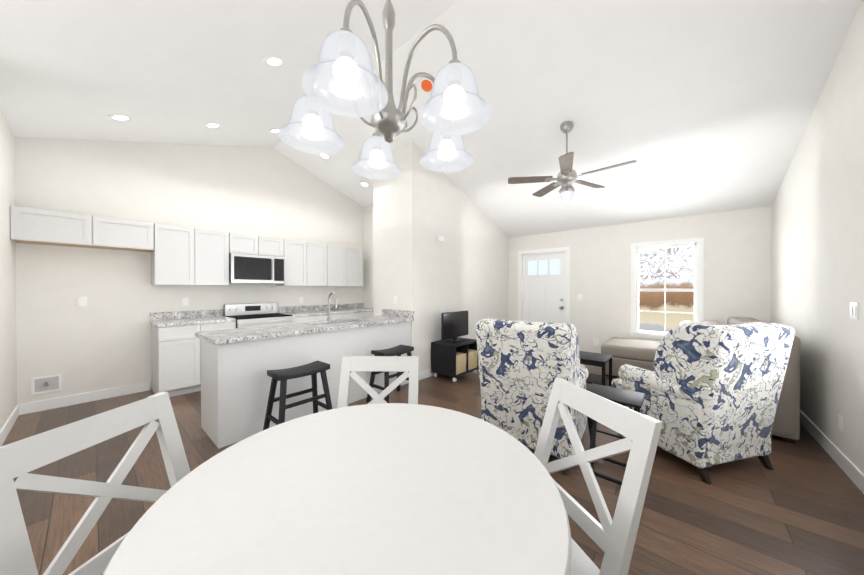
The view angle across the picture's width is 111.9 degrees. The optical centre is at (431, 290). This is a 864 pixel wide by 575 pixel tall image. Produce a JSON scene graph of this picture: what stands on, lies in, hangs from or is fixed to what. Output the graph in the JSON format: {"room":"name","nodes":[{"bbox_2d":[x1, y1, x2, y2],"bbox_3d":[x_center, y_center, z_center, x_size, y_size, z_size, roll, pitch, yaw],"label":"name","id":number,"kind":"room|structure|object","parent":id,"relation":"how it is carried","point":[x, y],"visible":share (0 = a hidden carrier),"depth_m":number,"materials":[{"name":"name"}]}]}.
{"room":"dining room and kitchen","nodes":[
{"label":"dining room and kitchen","id":0,"kind":"room"},
{"bbox_2d":[0,109,16,430],"bbox_3d":[-3.724,-0.158,2.438,1.700,2.930,0.120,0,0,41],"label":"wall","id":1,"kind":"structure","parent":0,"point":[8,377],"depth_m":2.73,"materials":[{"name":"paint"}]},
{"bbox_2d":[0,404,19,446],"bbox_3d":[-3.676,1.252,2.492,1.713,0.110,0.013,0,0,41],"label":"baseboard","id":2,"kind":"structure","parent":1,"relation":"attached to","point":[5,430],"depth_m":2.69,"materials":[{"name":"white wood"}]},
{"bbox_2d":[15,137,363,404],"bbox_3d":[-2.759,-0.578,4.960,0.120,3.740,8.170,0,0,41],"label":"wall","id":3,"kind":"structure","parent":0,"point":[102,340],"depth_m":3.67,"materials":[{"name":"paint"}]},
{"bbox_2d":[31,374,61,394],"bbox_3d":[-4.193,1.023,3.177,0.036,0.180,0.200,0,0,41],"label":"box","id":4,"kind":"object","parent":3,"relation":"attached to","point":[46,384],"visible":1,"depth_m":3.18,"materials":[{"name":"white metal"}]},
{"bbox_2d":[10,205,101,248],"bbox_3d":[-4.016,-0.662,3.146,0.328,0.330,0.576,0,0,41],"label":"upper cabinet","id":5,"kind":"object","parent":3,"relation":"attached to","point":[27,225],"depth_m":3.03,"materials":[{"name":"white paint"}]},
{"bbox_2d":[77,297,86,306],"bbox_3d":[-4.041,0.132,3.370,0.008,0.115,0.075,0,0,41],"label":"outlet","id":6,"kind":"object","parent":3,"relation":"attached to","point":[81,301],"visible":1,"depth_m":3.37,"materials":[{"name":"white plastic"}]},
{"bbox_2d":[20,382,149,414],"bbox_3d":[-3.992,1.246,3.431,0.013,0.110,0.985,0,0,41],"label":"baseboard","id":7,"kind":"structure","parent":3,"relation":"attached to","point":[37,406],"depth_m":3.36,"materials":[{"name":"white wood"}]},
{"bbox_2d":[102,217,153,252],"bbox_3d":[-3.724,-0.664,3.487,0.328,0.330,0.553,0,0,41],"label":"upper cabinet","id":8,"kind":"object","parent":3,"relation":"attached to","point":[120,234],"depth_m":3.43,"materials":[{"name":"white paint"}]},
{"bbox_2d":[151,223,201,284],"bbox_3d":[-3.395,-0.452,3.872,0.328,0.760,0.448,0,0,41],"label":"upper cabinet","id":9,"kind":"object","parent":3,"relation":"attached to","point":[180,255],"depth_m":3.76,"materials":[{"name":"white paint"}]},
{"bbox_2d":[182,298,188,305],"bbox_3d":[-3.442,0.157,4.069,0.008,0.115,0.075,0,0,41],"label":"outlet","id":10,"kind":"object","parent":3,"relation":"attached to","point":[185,301],"visible":1,"depth_m":4.07,"materials":[{"name":"white plastic"}]},
{"bbox_2d":[202,229,229,284],"bbox_3d":[-3.179,-0.453,4.124,0.328,0.760,0.448,0,0,41],"label":"upper cabinet","id":11,"kind":"object","parent":3,"relation":"attached to","point":[215,244],"depth_m":4.07,"materials":[{"name":"white paint"}]},
{"bbox_2d":[230,233,261,254],"bbox_3d":[-2.889,-0.688,4.461,0.328,0.295,0.433,0,0,41],"label":"upper cabinet","id":12,"kind":"object","parent":3,"relation":"attached to","point":[239,243],"depth_m":4.35,"materials":[{"name":"white paint"}]},
{"bbox_2d":[229,253,284,283],"bbox_3d":[-2.745,-0.323,4.548,0.430,0.425,0.744,0,0,41],"label":"over-the-range microwave","id":13,"kind":"object","parent":12,"relation":"attached to","point":[253,269],"visible":0.85,"depth_m":4.40,"materials":[{"name":"silver metal"}]},
{"bbox_2d":[150,303,363,318],"bbox_3d":[-2.576,0.331,5.068,0.021,0.100,3.355,0,0,41],"label":"backsplash","id":14,"kind":"structure","parent":3,"relation":"attached to","point":[177,314],"depth_m":4.26,"materials":[{"name":"grey stone"}]},
{"bbox_2d":[262,237,285,256],"bbox_3d":[-2.683,-0.689,4.701,0.328,0.295,0.433,0,0,41],"label":"upper cabinet","id":15,"kind":"object","parent":3,"relation":"attached to","point":[276,247],"depth_m":4.65,"materials":[{"name":"white paint"}]},
{"bbox_2d":[276,240,309,284],"bbox_3d":[-2.396,-0.459,5.037,0.328,0.760,0.438,0,0,41],"label":"upper cabinet","id":16,"kind":"object","parent":3,"relation":"attached to","point":[297,259],"depth_m":4.94,"materials":[{"name":"white paint"}]},
{"bbox_2d":[310,243,329,284],"bbox_3d":[-2.166,-0.461,5.306,0.328,0.760,0.501,0,0,41],"label":"upper cabinet","id":17,"kind":"object","parent":3,"relation":"attached to","point":[319,253],"depth_m":5.24,"materials":[{"name":"white paint"}]},
{"bbox_2d":[330,245,349,285],"bbox_3d":[-1.915,-0.462,5.599,0.328,0.760,0.514,0,0,41],"label":"upper cabinet","id":18,"kind":"object","parent":3,"relation":"attached to","point":[339,255],"depth_m":5.54,"materials":[{"name":"white paint"}]},
{"bbox_2d":[342,248,362,285],"bbox_3d":[-1.676,-0.464,5.877,0.328,0.760,0.450,0,0,41],"label":"upper cabinet","id":19,"kind":"object","parent":3,"relation":"attached to","point":[356,259],"depth_m":5.83,"materials":[{"name":"white paint"}]},
{"bbox_2d":[364,204,372,307],"bbox_3d":[-0.874,-0.280,5.908,1.510,3.132,0.120,0,0,41],"label":"wall","id":20,"kind":"structure","parent":0,"point":[368,256],"depth_m":6.24,"materials":[{"name":"paint"}]},
{"bbox_2d":[0,0,860,237],"bbox_3d":[-0.371,-1.800,2.905,6.410,1.432,8.170,0,0,41],"label":"ceiling","id":21,"kind":"structure","parent":0,"point":[693,107],"depth_m":2.75,"materials":[{"name":"paint"}]},
{"bbox_2d":[108,114,132,121],"bbox_3d":[-3.292,-1.823,3.086,0.190,0.064,0.183,0,0,41],"label":"recessed light","id":22,"kind":"object","parent":21,"relation":"in","point":[120,117],"visible":0.96,"depth_m":3.08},
{"bbox_2d":[204,123,221,128],"bbox_3d":[-2.771,-2.083,3.691,0.190,0.064,0.183,0,0,41],"label":"recessed light","id":23,"kind":"object","parent":21,"relation":"in","point":[212,125],"visible":1,"depth_m":3.69,"materials":[{"name":"white"}]},
{"bbox_2d":[268,128,278,133],"bbox_3d":[-2.283,-2.327,4.259,0.190,0.064,0.183,0,0,41],"label":"recessed light","id":24,"kind":"object","parent":21,"relation":"in","point":[274,131],"visible":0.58,"depth_m":4.24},
{"bbox_2d":[263,56,285,67],"bbox_3d":[-1.453,-2.109,2.693,0.190,0.064,0.183,0,0,41],"label":"recessed light","id":25,"kind":"object","parent":21,"relation":"in","point":[274,61],"visible":1,"depth_m":2.69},
{"bbox_2d":[319,155,329,159],"bbox_3d":[-1.783,-2.231,4.843,0.190,0.064,0.183,0,0,41],"label":"recessed light","id":26,"kind":"object","parent":21,"relation":"in","point":[326,157],"visible":0.54,"depth_m":4.87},
{"bbox_2d":[359,181,368,187],"bbox_3d":[-1.262,-1.979,5.452,0.190,0.064,0.183,0,0,41],"label":"recessed light","id":27,"kind":"object","parent":21,"relation":"in","point":[364,184],"visible":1,"depth_m":5.45,"materials":[{"name":"white"}]},
{"bbox_2d":[278,0,491,179],"bbox_3d":[-0.114,-1.201,0.874,0.612,1.507,0.619,0,0,41],"label":"chandelier","id":28,"kind":"object","parent":21,"relation":"hanging from","point":[340,78],"visible":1,"depth_m":0.81,"materials":[{"name":"white glass"}]},
{"bbox_2d":[421,78,432,91],"bbox_3d":[-0.055,-2.244,3.202,0.140,0.081,0.137,0,0,41],"label":"smoke detector","id":29,"kind":"object","parent":21,"relation":"attached to","point":[426,84],"visible":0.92,"depth_m":3.17,"materials":[{"name":"plastic"}]},
{"bbox_2d":[508,121,636,204],"bbox_3d":[1.584,-1.455,3.327,1.241,0.936,1.283,0,0,41],"label":"ceiling fan","id":30,"kind":"object","parent":21,"relation":"hanging from","point":[566,178],"visible":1,"depth_m":3.33,"materials":[{"name":"silver metal"}]},
{"bbox_2d":[2,364,863,574],"bbox_3d":[-0.371,1.354,2.925,6.410,0.100,8.170,0,0,41],"label":"floor","id":31,"kind":"structure","parent":0,"point":[798,509],"depth_m":1.82,"materials":[{"name":"brown wood"}]},
{"bbox_2d":[0,392,190,574],"bbox_3d":[-0.777,0.850,0.855,0.568,0.934,0.440,0,0,8],"label":"dining chair","id":32,"kind":"object","parent":31,"relation":"on","point":[20,459],"visible":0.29,"depth_m":0.82,"materials":[{"name":"white wood"}]},
{"bbox_2d":[152,323,205,396],"bbox_3d":[-3.285,0.864,3.786,0.617,0.870,0.447,0,0,41],"label":"base cabinet","id":33,"kind":"object","parent":31,"relation":"on","point":[176,356],"depth_m":3.57,"materials":[{"name":"white paint"}]},
{"bbox_2d":[150,315,229,326],"bbox_3d":[-3.178,0.408,3.899,0.628,0.040,0.795,0,0,41],"label":"countertop","id":34,"kind":"structure","parent":33,"relation":"on","point":[205,318],"depth_m":3.78,"materials":[{"name":"grey stone"}]},
{"bbox_2d":[206,319,235,330],"bbox_3d":[-3.070,0.862,4.038,0.617,0.870,0.448,0,0,41],"label":"base cabinet","id":35,"kind":"object","parent":31,"relation":"on","point":[209,326],"depth_m":3.88,"materials":[{"name":"white paint"}]},
{"bbox_2d":[224,303,292,327],"bbox_3d":[-2.634,0.752,4.459,0.722,1.085,0.744,0,0,41],"label":"range","id":36,"kind":"object","parent":31,"relation":"on","point":[254,315],"visible":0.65,"depth_m":4.45,"materials":[{"name":"silver metal"}]},
{"bbox_2d":[263,360,331,429],"bbox_3d":[-1.201,1.002,2.653,0.364,0.609,0.514,0,0,41],"label":"bar stool","id":37,"kind":"object","parent":31,"relation":"on","point":[312,369],"visible":0.96,"depth_m":2.58,"materials":[{"name":"black wood"}]},
{"bbox_2d":[201,320,410,448],"bbox_3d":[-1.249,0.866,3.455,0.585,0.870,2.260,0,0,41],"label":"base cabinet","id":38,"kind":"object","parent":31,"relation":"on","point":[237,364],"depth_m":2.73,"materials":[{"name":"white paint"}]},
{"bbox_2d":[195,316,410,343],"bbox_3d":[-1.253,0.412,3.430,0.674,0.040,2.298,0,0,41],"label":"countertop","id":39,"kind":"structure","parent":38,"relation":"on","point":[236,335],"depth_m":2.97,"materials":[{"name":"grey stone"}]},
{"bbox_2d":[292,315,321,322],"bbox_3d":[-2.264,0.857,4.977,0.617,0.870,0.508,0,0,41],"label":"base cabinet","id":40,"kind":"object","parent":31,"relation":"on","point":[296,318],"depth_m":4.75,"materials":[{"name":"white paint"}]},
{"bbox_2d":[278,307,372,314],"bbox_3d":[-1.839,0.399,5.461,0.628,0.040,1.800,0,0,41],"label":"countertop","id":41,"kind":"structure","parent":40,"relation":"on","point":[340,309],"depth_m":5.21,"materials":[{"name":"grey stone"}]},
{"bbox_2d":[322,311,345,320],"bbox_3d":[-1.990,0.855,5.297,0.617,0.870,0.566,0,0,41],"label":"base cabinet","id":42,"kind":"object","parent":31,"relation":"on","point":[343,316],"depth_m":5.17,"materials":[{"name":"white paint"}]},
{"bbox_2d":[103,403,570,574],"bbox_3d":[-0.193,0.937,0.887,1.110,0.760,1.110,0,0,41],"label":"dining table","id":43,"kind":"object","parent":31,"relation":"on","point":[392,489],"visible":1,"depth_m":0.75,"materials":[{"name":"white wood"}]},
{"bbox_2d":[346,311,365,317],"bbox_3d":[-1.697,0.852,5.639,0.617,0.870,0.565,0,0,41],"label":"base cabinet","id":44,"kind":"object","parent":31,"relation":"on","point":[349,314],"depth_m":5.47,"materials":[{"name":"white paint"}]},
{"bbox_2d":[366,311,372,316],"bbox_3d":[-1.423,0.850,5.958,0.617,0.870,0.508,0,0,41],"label":"base cabinet","id":45,"kind":"object","parent":31,"relation":"on","point":[368,313],"depth_m":5.71,"materials":[{"name":"white paint"}]},
{"bbox_2d":[337,356,418,407],"bbox_3d":[-0.302,0.847,1.420,0.440,0.934,0.568,0,0,1],"label":"dining chair","id":46,"kind":"object","parent":31,"relation":"on","point":[404,364],"visible":0.1,"depth_m":1.65,"materials":[{"name":"white wood"}]},
{"bbox_2d":[366,344,418,402],"bbox_3d":[-0.464,0.996,3.483,0.364,0.609,0.514,0,0,41],"label":"bar stool","id":47,"kind":"object","parent":31,"relation":"on","point":[399,350],"visible":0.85,"depth_m":3.39,"materials":[{"name":"black wood"}]},
{"bbox_2d":[431,337,478,381],"bbox_3d":[0.361,1.035,4.468,0.450,0.520,0.630,0,0,41],"label":"media stand","id":48,"kind":"object","parent":31,"relation":"on","point":[454,360],"visible":0.94,"depth_m":4.28,"materials":[{"name":"black wood"}]},
{"bbox_2d":[441,310,467,342],"bbox_3d":[0.362,0.549,4.458,0.180,0.449,0.660,0,0,41],"label":"tv monitor","id":49,"kind":"object","parent":48,"relation":"on","point":[454,325],"visible":1,"depth_m":4.41,"materials":[{"name":"black plastic"}]},
{"bbox_2d":[476,318,588,475],"bbox_3d":[0.886,0.769,2.523,0.750,1.075,0.898,0,0,36],"label":"chair","id":50,"kind":"object","parent":31,"relation":"on","point":[522,365],"visible":0.81,"depth_m":2.20,"materials":[{"name":"fabric"}]},
{"bbox_2d":[580,351,612,385],"bbox_3d":[2.104,1.088,3.943,0.500,0.420,0.500,0,0,41],"label":"side table","id":51,"kind":"object","parent":31,"relation":"on","point":[594,359],"visible":0.52,"depth_m":3.79,"materials":[{"name":"black wood"}]},
{"bbox_2d":[534,378,662,574],"bbox_3d":[0.348,0.849,1.000,0.568,0.934,0.440,0,0,-15],"label":"dining chair","id":52,"kind":"object","parent":31,"relation":"on","point":[614,539],"visible":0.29,"depth_m":0.93,"materials":[{"name":"white wood"}]},
{"bbox_2d":[586,383,644,484],"bbox_3d":[1.290,1.022,2.072,0.340,0.584,0.300,0,0,41],"label":"side table","id":53,"kind":"object","parent":31,"relation":"on","point":[635,399],"visible":0.58,"depth_m":2.07,"materials":[{"name":"black wood"}]},
{"bbox_2d":[601,317,799,443],"bbox_3d":[3.109,0.834,3.762,1.700,0.930,2.035,0,0,41],"label":"sectional sofa","id":54,"kind":"object","parent":31,"relation":"on","point":[639,353],"visible":0.31,"depth_m":2.54,"materials":[{"name":"fabric"}]},
{"bbox_2d":[611,322,794,484],"bbox_3d":[2.096,0.770,2.377,0.750,1.075,0.897,0,0,-14],"label":"chair","id":55,"kind":"object","parent":31,"relation":"on","point":[712,394],"visible":0.94,"depth_m":2.03,"materials":[{"name":"fabric"}]},
{"bbox_2d":[373,141,508,371],"bbox_3d":[0.368,-0.430,5.527,0.870,3.436,3.000,0,0,41],"label":"wall","id":56,"kind":"structure","parent":0,"point":[423,274],"depth_m":4.53,"materials":[{"name":"paint"}]},
{"bbox_2d":[393,296,396,303],"bbox_3d":[-0.546,0.146,4.333,0.075,0.115,0.008,0,0,41],"label":"outlet","id":57,"kind":"object","parent":56,"relation":"attached to","point":[394,299],"visible":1,"depth_m":4.33,"materials":[{"name":"white plastic"}]},
{"bbox_2d":[383,309,413,319],"bbox_3d":[-0.512,0.336,4.294,0.674,0.100,0.020,0,0,41],"label":"backsplash","id":58,"kind":"structure","parent":56,"relation":"attached to","point":[386,312],"depth_m":4.29,"materials":[{"name":"grey stone"}]},
{"bbox_2d":[418,369,437,380],"bbox_3d":[0.703,1.235,5.251,0.013,0.110,3.000,0,0,41],"label":"baseboard","id":59,"kind":"structure","parent":56,"relation":"attached to","point":[427,373],"depth_m":4.31,"materials":[{"name":"white wood"}]},
{"bbox_2d":[437,236,443,241],"bbox_3d":[0.139,-0.806,4.562,0.034,0.080,0.140,0,0,41],"label":"door chime","id":60,"kind":"object","parent":56,"relation":"attached to","point":[440,238],"visible":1,"depth_m":4.54,"materials":[{"name":"white plastic"}]},
{"bbox_2d":[508,206,771,353],"bbox_3d":[2.249,0.042,5.972,6.410,2.486,0.120,0,0,41],"label":"wall","id":61,"kind":"structure","parent":0,"point":[737,263],"depth_m":4.83,"materials":[{"name":"paint"}]},
{"bbox_2d":[518,247,569,322],"bbox_3d":[2.257,0.226,5.930,1.040,2.120,0.176,0,0,41],"label":"door","id":62,"kind":"structure","parent":61,"relation":"attached to","point":[543,285],"depth_m":5.91,"materials":[{"name":"white paint"}]},
{"bbox_2d":[594,340,598,345],"bbox_3d":[2.970,0.950,5.275,0.075,0.115,0.008,0,0,41],"label":"electrical outlet","id":63,"kind":"object","parent":61,"relation":"attached to","point":[596,342],"visible":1,"depth_m":5.27,"materials":[{"name":"white plastic"}]},
{"bbox_2d":[629,237,703,338],"bbox_3d":[3.722,-0.006,4.663,0.930,1.570,0.130,0,0,41],"label":"window","id":64,"kind":"structure","parent":61,"relation":"in","point":[665,289],"depth_m":4.68,"materials":[{"name":"white wood"}]},
{"bbox_2d":[771,0,863,473],"bbox_3d":[2.017,-0.553,0.866,0.120,3.740,8.170,0,0,41],"label":"wall","id":65,"kind":"structure","parent":0,"point":[817,255],"depth_m":2.35,"materials":[{"name":"paint"}]},
{"bbox_2d":[800,410,863,493],"bbox_3d":[3.623,1.250,2.852,0.013,0.110,2.840,0,0,41],"label":"baseboard","id":66,"kind":"structure","parent":65,"relation":"attached to","point":[851,470],"depth_m":2.23,"materials":[{"name":"white wood"}]},
{"bbox_2d":[838,414,843,432],"bbox_3d":[3.045,0.989,2.174,0.008,0.115,0.075,0,0,41],"label":"electrical outlet","id":67,"kind":"object","parent":65,"relation":"attached to","point":[841,424],"visible":0.98,"depth_m":2.16,"materials":[{"name":"white plastic"}]},
{"bbox_2d":[850,302,858,319],"bbox_3d":[2.914,0.140,2.017,0.010,0.115,0.115,0,0,41],"label":"light switch","id":68,"kind":"object","parent":65,"relation":"attached to","point":[854,310],"visible":1,"depth_m":2.00,"materials":[{"name":"white plastic"}]},
{"label":"outside","id":69,"kind":"structure","parent":0,"visible":0},
{"bbox_2d":[639,246,693,331],"bbox_3d":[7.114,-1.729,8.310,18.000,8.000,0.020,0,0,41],"label":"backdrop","id":70,"kind":"structure","parent":69,"point":[675,278],"depth_m":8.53,"materials":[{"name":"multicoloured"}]}
]}

